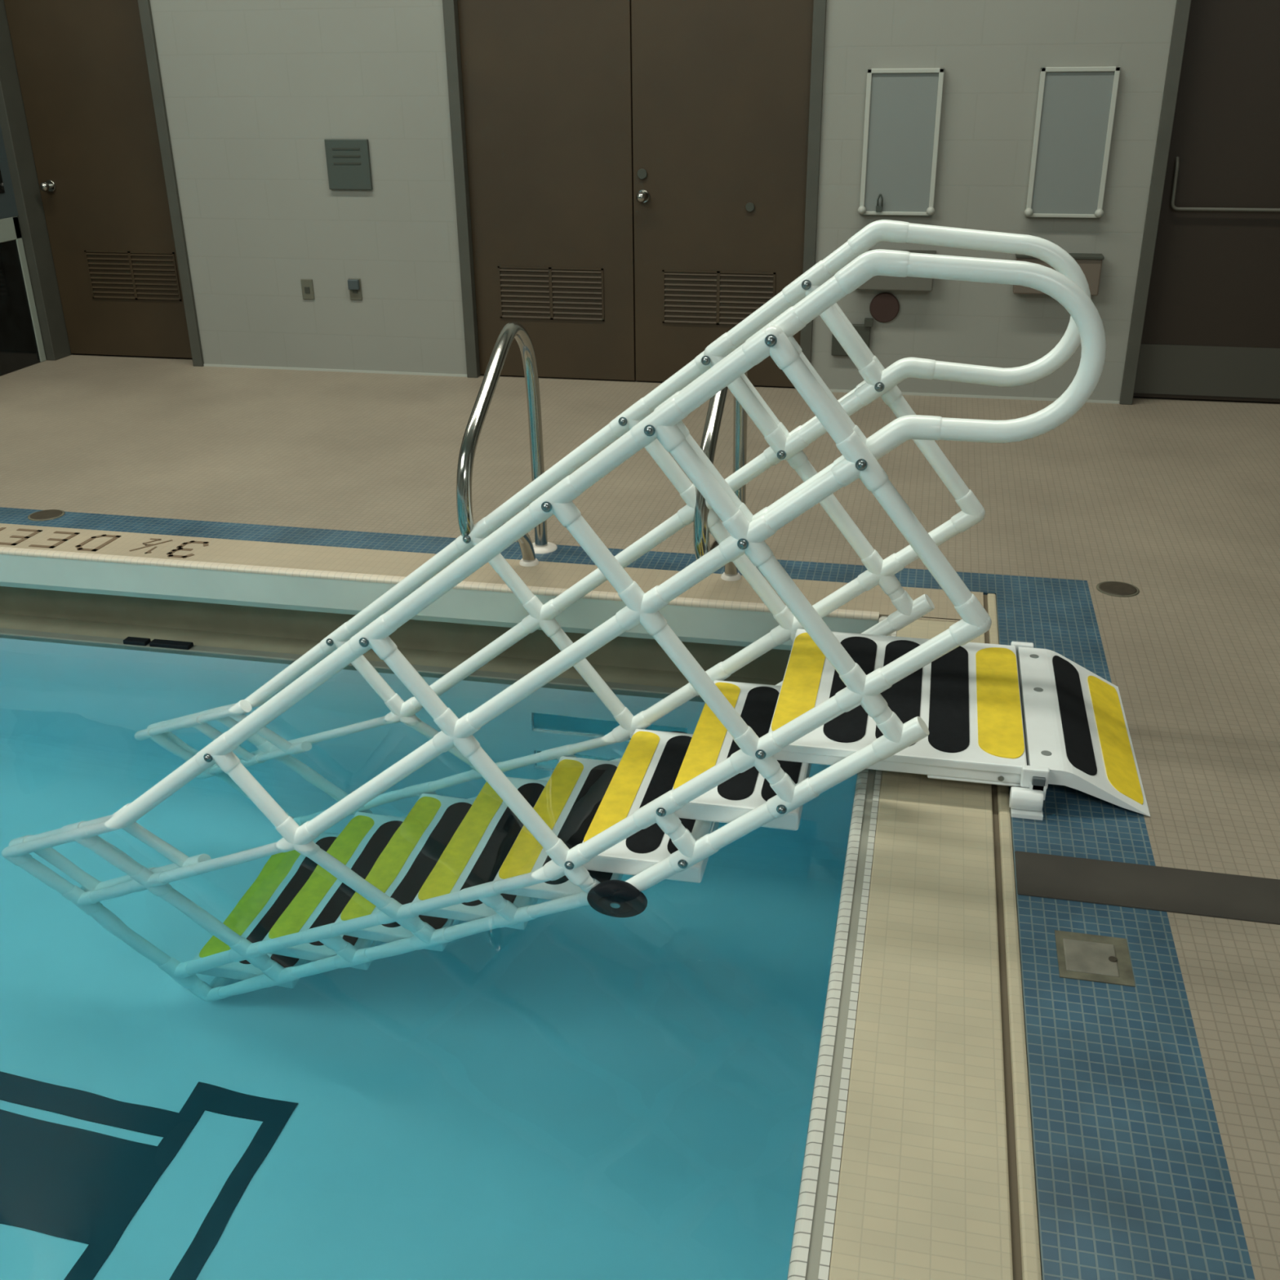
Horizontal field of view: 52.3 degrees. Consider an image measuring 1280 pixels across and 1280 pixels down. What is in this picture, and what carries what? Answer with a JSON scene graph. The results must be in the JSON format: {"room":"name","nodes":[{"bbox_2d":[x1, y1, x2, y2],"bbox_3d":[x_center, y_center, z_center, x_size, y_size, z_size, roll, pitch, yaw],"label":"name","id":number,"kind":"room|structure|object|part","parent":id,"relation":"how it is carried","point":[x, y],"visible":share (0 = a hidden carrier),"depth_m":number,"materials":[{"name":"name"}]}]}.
{"room":"indoor swimming pool","nodes":[
{"label":"indoor swimming pool","id":0,"kind":"room"},
{"bbox_2d":[17,0,1176,400],"bbox_3d":[-0.102,-3.874,5.892,15.000,5.400,0.300,5,25,12],"label":"wall","id":1,"kind":"structure","parent":0,"point":[254,91],"depth_m":6.50,"materials":[{"name":"white paint"}]},
{"bbox_2d":[0,0,204,366],"bbox_3d":[-2.937,-2.623,7.087,0.995,2.196,0.220,5,25,12],"label":"door","id":2,"kind":"structure","parent":1,"relation":"in","point":[84,122],"depth_m":7.16,"materials":[{"name":"brown wood"}]},
{"bbox_3d":[-3.288,-2.512,7.223,0.064,0.064,0.081,5,25,12],"label":"knob","id":3,"kind":"part","parent":2,"relation":"part of","materials":[{"name":"silver metal"}]},
{"bbox_2d":[300,279,314,299],"bbox_3d":[-1.794,-1.892,7.033,0.067,0.107,0.011,5,25,12],"label":"wall outlet","id":4,"kind":"object","parent":1,"relation":"attached to","point":[307,286],"visible":1,"depth_m":7.03,"materials":[{"name":"grey plastic"}]},
{"bbox_2d":[304,287,310,293],"bbox_3d":[-1.794,-1.887,7.032,0.028,0.032,0.004,5,25,12],"label":"socket","id":5,"kind":"object","parent":4,"relation":"attached to","point":[307,290],"depth_m":7.03,"materials":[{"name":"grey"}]},
{"bbox_2d":[324,138,372,190],"bbox_3d":[-1.498,-2.444,6.703,0.235,0.245,0.023,5,25,12],"label":"wall sign","id":6,"kind":"object","parent":1,"relation":"attached to","point":[348,160],"visible":1,"depth_m":6.69,"materials":[{"name":"grey metal"}]},
{"bbox_2d":[347,278,362,300],"bbox_3d":[-1.525,-1.872,6.966,0.069,0.113,0.030,5,25,12],"label":"wall outlet","id":7,"kind":"object","parent":1,"relation":"attached to","point":[353,284],"visible":1,"depth_m":6.96,"materials":[{"name":"grey plastic"}]},
{"bbox_2d":[442,0,826,386],"bbox_3d":[-0.025,-2.378,6.470,1.840,2.196,0.251,5,25,12],"label":"door","id":8,"kind":"structure","parent":1,"relation":"in","point":[634,180],"depth_m":6.45,"materials":[{"name":"brown wood"}]},
{"bbox_3d":[-0.453,-2.387,6.546,0.856,2.142,0.045,5,25,12],"label":"panel","id":9,"kind":"part","parent":8,"relation":"part of","materials":[{"name":"brown wood"}]},
{"bbox_3d":[0.009,-2.191,6.451,0.064,0.064,0.081,5,25,12],"label":"knob","id":10,"kind":"part","parent":8,"relation":"part of","materials":[{"name":"silver metal"}]},
{"bbox_3d":[0.391,-2.318,6.371,0.862,2.142,0.045,5,25,12],"label":"panel","id":11,"kind":"part","parent":8,"relation":"part of","materials":[{"name":"brown wood"}]},
{"bbox_2d":[203,364,1119,404],"bbox_3d":[-0.060,-1.355,6.858,4.919,0.012,0.006,5,25,12],"label":"baseboard","id":12,"kind":"structure","parent":1,"relation":"attached to","point":[204,365],"depth_m":7.06,"materials":[{"name":"grey tile"}]},
{"bbox_2d":[831,318,873,355],"bbox_3d":[1.056,-1.508,6.496,0.195,0.185,0.040,5,25,12],"label":"wall box","id":13,"kind":"object","parent":1,"relation":"attached to","point":[864,330],"depth_m":6.47,"materials":[{"name":"grey metal"}]},
{"bbox_2d":[869,292,899,322],"bbox_3d":[1.203,-1.636,6.416,0.144,0.144,0.015,5,25,12],"label":"round plate","id":14,"kind":"object","parent":1,"relation":"attached to","point":[884,307],"visible":1,"depth_m":6.41,"materials":[{"name":"brown metal"}]},
{"bbox_2d":[855,248,936,291],"bbox_3d":[1.222,-1.784,6.296,0.393,0.180,0.100,5,25,12],"label":"wall box","id":15,"kind":"object","parent":1,"relation":"attached to","point":[878,282],"visible":0.38,"depth_m":6.28,"materials":[{"name":"grey"}]},
{"bbox_3d":[1.221,-1.860,6.262,0.393,0.015,0.100,5,25,12],"label":"box lid","id":16,"kind":"part","parent":15,"relation":"part of","materials":[{"name":"grey metal"}]},
{"bbox_2d":[857,67,944,215],"bbox_3d":[1.214,-2.314,6.076,0.359,0.640,0.064,5,25,12],"label":"mirror","id":17,"kind":"object","parent":1,"relation":"attached to","point":[903,112],"visible":1,"depth_m":6.07,"materials":[{"name":"grey"}]},
{"bbox_2d":[1012,253,1104,295],"bbox_3d":[1.964,-1.724,6.142,0.392,0.180,0.100,5,25,12],"label":"wall box","id":18,"kind":"object","parent":1,"relation":"attached to","point":[1091,264],"visible":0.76,"depth_m":6.08,"materials":[{"name":"brown"}]},
{"bbox_3d":[1.963,-1.799,6.108,0.392,0.015,0.100,5,25,12],"label":"box lid","id":19,"kind":"part","parent":18,"relation":"part of","materials":[{"name":"grey metal"}]},
{"bbox_2d":[1024,66,1120,217],"bbox_3d":[1.960,-2.253,5.922,0.351,0.640,0.064,5,25,12],"label":"mirror","id":20,"kind":"object","parent":1,"relation":"attached to","point":[1075,112],"visible":1,"depth_m":5.92,"materials":[{"name":"grey"}]},
{"bbox_2d":[1119,0,1279,404],"bbox_3d":[2.865,-2.149,5.886,1.062,2.196,0.220,5,25,12],"label":"door","id":21,"kind":"structure","parent":1,"relation":"in","point":[1205,322],"depth_m":6.04,"materials":[{"name":"brown wood"}]},
{"bbox_3d":[2.865,-2.149,5.886,1.062,2.196,0.220,5,25,12],"label":"frame","id":22,"kind":"part","parent":21,"relation":"part of","materials":[{"name":"beige paint"}]},
{"bbox_3d":[2.879,-1.292,6.292,0.910,0.240,0.006,5,25,12],"label":"kick plate","id":23,"kind":"part","parent":21,"relation":"part of","materials":[{"name":"grey metal"}]},
{"bbox_2d":[0,506,1255,1279],"bbox_3d":[-4.294,1.517,1.008,9.650,0.300,9.679,5,25,12],"label":"tile","id":24,"kind":"structure","parent":0,"point":[1133,1180],"depth_m":2.30,"materials":[{"name":"blue tile"}]},
{"bbox_2d":[27,509,65,520],"bbox_3d":[-2.273,-0.478,4.992,0.132,0.006,0.132,5,25,12],"label":"drain","id":25,"kind":"object","parent":24,"relation":"on","point":[48,514],"visible":1,"depth_m":4.98,"materials":[{"name":"grey metal"}]},
{"bbox_2d":[456,321,557,566],"bbox_3d":[-0.428,-0.558,4.124,0.112,0.833,0.809,5,25,12],"label":"grab rail","id":26,"kind":"object","parent":24,"relation":"on","point":[512,330],"visible":0.81,"depth_m":4.02,"materials":[{"name":"silver metal"}]},
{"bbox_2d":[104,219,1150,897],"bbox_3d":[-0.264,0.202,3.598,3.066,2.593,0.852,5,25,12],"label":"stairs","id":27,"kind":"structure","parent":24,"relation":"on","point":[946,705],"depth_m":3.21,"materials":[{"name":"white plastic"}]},
{"bbox_3d":[-0.765,0.062,3.238,2.193,1.733,0.051,5,25,12],"label":"rail","id":28,"kind":"part","parent":27,"relation":"part of","materials":[{"name":"white plastic"}]},
{"bbox_3d":[-0.599,-0.234,3.900,2.193,1.733,0.051,5,25,12],"label":"rail","id":29,"kind":"part","parent":27,"relation":"part of","materials":[{"name":"white plastic"}]},
{"bbox_3d":[-0.570,0.305,3.301,2.193,1.733,0.051,5,25,12],"label":"rail","id":30,"kind":"part","parent":27,"relation":"part of","materials":[{"name":"white plastic"}]},
{"bbox_3d":[-0.409,0.004,3.962,2.193,1.733,0.051,5,25,12],"label":"rail","id":31,"kind":"part","parent":27,"relation":"part of","materials":[{"name":"white plastic"}]},
{"bbox_3d":[0.090,0.472,3.216,0.130,0.147,0.051,5,25,12],"label":"post","id":32,"kind":"part","parent":27,"relation":"part of","materials":[{"name":"white plastic"}]},
{"bbox_3d":[0.149,-0.365,2.873,0.236,0.283,0.051,5,25,12],"label":"handle post","id":33,"kind":"part","parent":27,"relation":"part of","materials":[{"name":"white plastic"}]},
{"bbox_3d":[0.290,-0.628,3.450,0.236,0.283,0.051,5,25,12],"label":"handle post","id":34,"kind":"part","parent":27,"relation":"part of","materials":[{"name":"white plastic"}]},
{"bbox_3d":[-0.300,0.643,3.389,2.193,1.733,0.051,5,25,12],"label":"tread rail","id":35,"kind":"part","parent":27,"relation":"part of","materials":[{"name":"white plastic"}]},
{"bbox_3d":[-0.308,0.817,3.471,1.993,1.578,0.051,5,25,12],"label":"rail","id":36,"kind":"part","parent":27,"relation":"part of","materials":[{"name":"white plastic"}]},
{"bbox_3d":[-0.139,0.342,4.050,2.193,1.733,0.051,5,25,12],"label":"tread rail","id":37,"kind":"part","parent":27,"relation":"part of","materials":[{"name":"white plastic"}]},
{"bbox_3d":[0.379,-0.516,2.748,0.236,0.283,0.051,5,25,12],"label":"handle post","id":38,"kind":"part","parent":27,"relation":"part of","materials":[{"name":"white plastic"}]},
{"bbox_3d":[0.520,-0.779,3.325,0.236,0.283,0.051,5,25,12],"label":"handle post","id":39,"kind":"part","parent":27,"relation":"part of","materials":[{"name":"white plastic"}]},
{"bbox_3d":[-0.147,0.516,4.131,1.993,1.578,0.051,5,25,12],"label":"rail","id":40,"kind":"part","parent":27,"relation":"part of","materials":[{"name":"white plastic"}]},
{"bbox_2d":[693,329,746,581],"bbox_3d":[0.255,-0.502,3.983,0.112,0.833,0.809,5,25,12],"label":"grab rail","id":41,"kind":"object","parent":24,"relation":"on","point":[717,402],"visible":0.48,"depth_m":3.72,"materials":[{"name":"silver metal"}]},
{"bbox_2d":[982,594,1022,1279],"bbox_3d":[0.077,1.845,-0.005,0.013,0.142,9.510,5,25,12],"label":"trim","id":42,"kind":"structure","parent":24,"relation":"attached to","point":[1012,1169],"depth_m":2.28,"materials":[{"name":"brown"}]},
{"bbox_2d":[986,593,1042,1279],"bbox_3d":[0.097,1.843,-0.011,0.027,0.150,9.510,5,25,12],"label":"trim","id":43,"kind":"structure","parent":24,"relation":"attached to","point":[1027,1195],"depth_m":2.28,"materials":[{"name":"tile"}]},
{"bbox_2d":[1054,929,1135,986],"bbox_3d":[0.872,0.609,2.505,0.135,0.008,0.145,5,25,12],"label":"access cover","id":44,"kind":"object","parent":24,"relation":"on","point":[1080,956],"visible":1,"depth_m":2.50,"materials":[{"name":"grey metal"}]},
{"bbox_3d":[0.865,0.611,2.505,0.097,0.006,0.100,5,25,12],"label":"plate","id":45,"kind":"part","parent":44,"relation":"part of","materials":[{"name":"grey metal"}]},
{"bbox_2d":[1014,850,1279,924],"bbox_3d":[2.185,0.606,2.480,2.842,0.006,0.162,5,25,12],"label":"strip","id":46,"kind":"object","parent":24,"relation":"on","point":[1157,888],"visible":1,"depth_m":2.71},
{"bbox_2d":[0,353,1279,1279],"bbox_3d":[-1.382,1.169,1.698,15.000,0.300,12.450,5,25,12],"label":"floor","id":47,"kind":"structure","parent":0,"point":[1175,500],"depth_m":5.10,"materials":[{"name":"tile"}]},
{"bbox_2d":[0,124,46,376],"bbox_3d":[-3.555,-2.169,6.825,0.055,1.600,0.918,5,25,12],"label":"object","id":48,"kind":"object","parent":47,"relation":"on","point":[21,344],"visible":1,"depth_m":7.22,"materials":[{"name":"grey"}]},
{"bbox_3d":[-3.557,-1.746,7.005,0.045,0.680,0.795,5,25,12],"label":"case glass","id":49,"kind":"part","parent":48,"relation":"part of","materials":[{"name":"glass"}]},
{"bbox_3d":[-3.555,-1.800,6.980,0.050,0.800,0.895,5,25,12],"label":"case frame","id":50,"kind":"part","parent":48,"relation":"part of","materials":[{"name":"grey"}]},
{"bbox_2d":[1096,581,1139,597],"bbox_3d":[1.538,-0.164,4.197,0.132,0.006,0.132,5,25,12],"label":"drain","id":51,"kind":"object","parent":47,"relation":"on","point":[1116,588],"visible":1,"depth_m":4.19,"materials":[{"name":"grey metal"}]},
{"bbox_3d":[-4.361,2.511,1.941,9.300,0.320,8.503,5,25,12],"label":"floor","id":52,"kind":"structure","parent":0,"visible":0},
{"bbox_2d":[0,634,857,1279],"bbox_3d":[-4.536,2.042,1.631,9.030,1.095,8.275,5,25,12],"label":"pool water","id":53,"kind":"object","parent":52,"relation":"on","point":[391,1047],"depth_m":2.92,"materials":[{"name":"blue liquid"}]},
{"bbox_3d":[0.024,2.264,0.758,0.300,1.250,8.503,5,25,12],"label":"wall","id":54,"kind":"structure","parent":0,"visible":0},
{"bbox_2d":[786,616,896,1279],"bbox_3d":[-0.238,1.870,-0.062,0.058,0.150,9.253,5,25,12],"label":"trim","id":55,"kind":"structure","parent":54,"relation":"on","point":[807,1190],"depth_m":2.27,"materials":[{"name":"tile"}]},
{"bbox_2d":[804,634,891,1279],"bbox_3d":[-0.232,1.872,-0.062,0.018,0.146,9.253,5,25,12],"label":"trim","id":56,"kind":"structure","parent":54,"relation":"on","point":[822,1188],"depth_m":2.27,"materials":[{"name":"grey tile"}]},
{"bbox_2d":[827,619,1013,1279],"bbox_3d":[-0.083,1.887,-0.092,0.258,0.160,9.253,5,25,12],"label":"pool coping","id":57,"kind":"object","parent":54,"relation":"on","point":[923,1193],"visible":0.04,"depth_m":2.27,"materials":[{"name":"tile"}]},
{"bbox_3d":[-3.619,0.325,5.409,9.000,1.025,0.250,5,25,12],"label":"wall","id":58,"kind":"structure","parent":0,"visible":0},
{"bbox_2d":[0,627,700,697],"bbox_3d":[-3.647,-0.120,5.096,9.000,0.045,0.046,5,25,12],"label":"gutter lip","id":59,"kind":"structure","parent":58,"relation":"on","point":[378,664],"depth_m":4.58,"materials":[{"name":"beige tile"}]},
{"bbox_2d":[123,636,193,649],"bbox_3d":[-1.730,0.011,4.683,0.260,0.016,0.037,5,25,12],"label":"grate","id":60,"kind":"object","parent":59,"relation":"on","point":[129,640],"visible":1,"depth_m":4.67,"materials":[{"name":"black plastic"}]},
{"bbox_2d":[0,586,791,688],"bbox_3d":[-3.618,-0.153,5.223,9.000,0.450,0.247,5,25,12],"label":"pool gutter","id":61,"kind":"object","parent":58,"relation":"attached to","point":[623,660],"depth_m":4.75,"materials":[{"name":"beige tile"}]},
{"bbox_2d":[0,554,878,650],"bbox_3d":[-3.627,-0.409,5.080,9.000,0.134,0.253,5,25,12],"label":"fascia","id":62,"kind":"object","parent":61,"relation":"on","point":[739,628],"visible":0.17,"depth_m":4.43,"materials":[{"name":"beige tile"}]},
{"bbox_2d":[0,523,983,622],"bbox_3d":[-3.473,-0.465,5.018,9.316,0.016,0.257,5,25,12],"label":"pool coping","id":63,"kind":"object","parent":62,"relation":"on","point":[329,558],"visible":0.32,"depth_m":4.48,"materials":[{"name":"tile"}]},
{"bbox_2d":[0,527,208,558],"bbox_3d":[-2.016,-0.355,4.716,0.947,0.003,0.169,5,25,12],"label":"depth marking","id":64,"kind":"object","parent":63,"relation":"on","point":[78,547],"visible":1,"depth_m":4.70,"materials":[{"name":"brown"}]},
{"bbox_2d":[0,546,879,620],"bbox_3d":[-3.652,-0.432,4.949,9.000,0.016,0.030,5,25,12],"label":"trim","id":65,"kind":"structure","parent":58,"relation":"attached to","point":[687,602],"depth_m":4.39,"materials":[{"name":"beige tile"}]}
]}

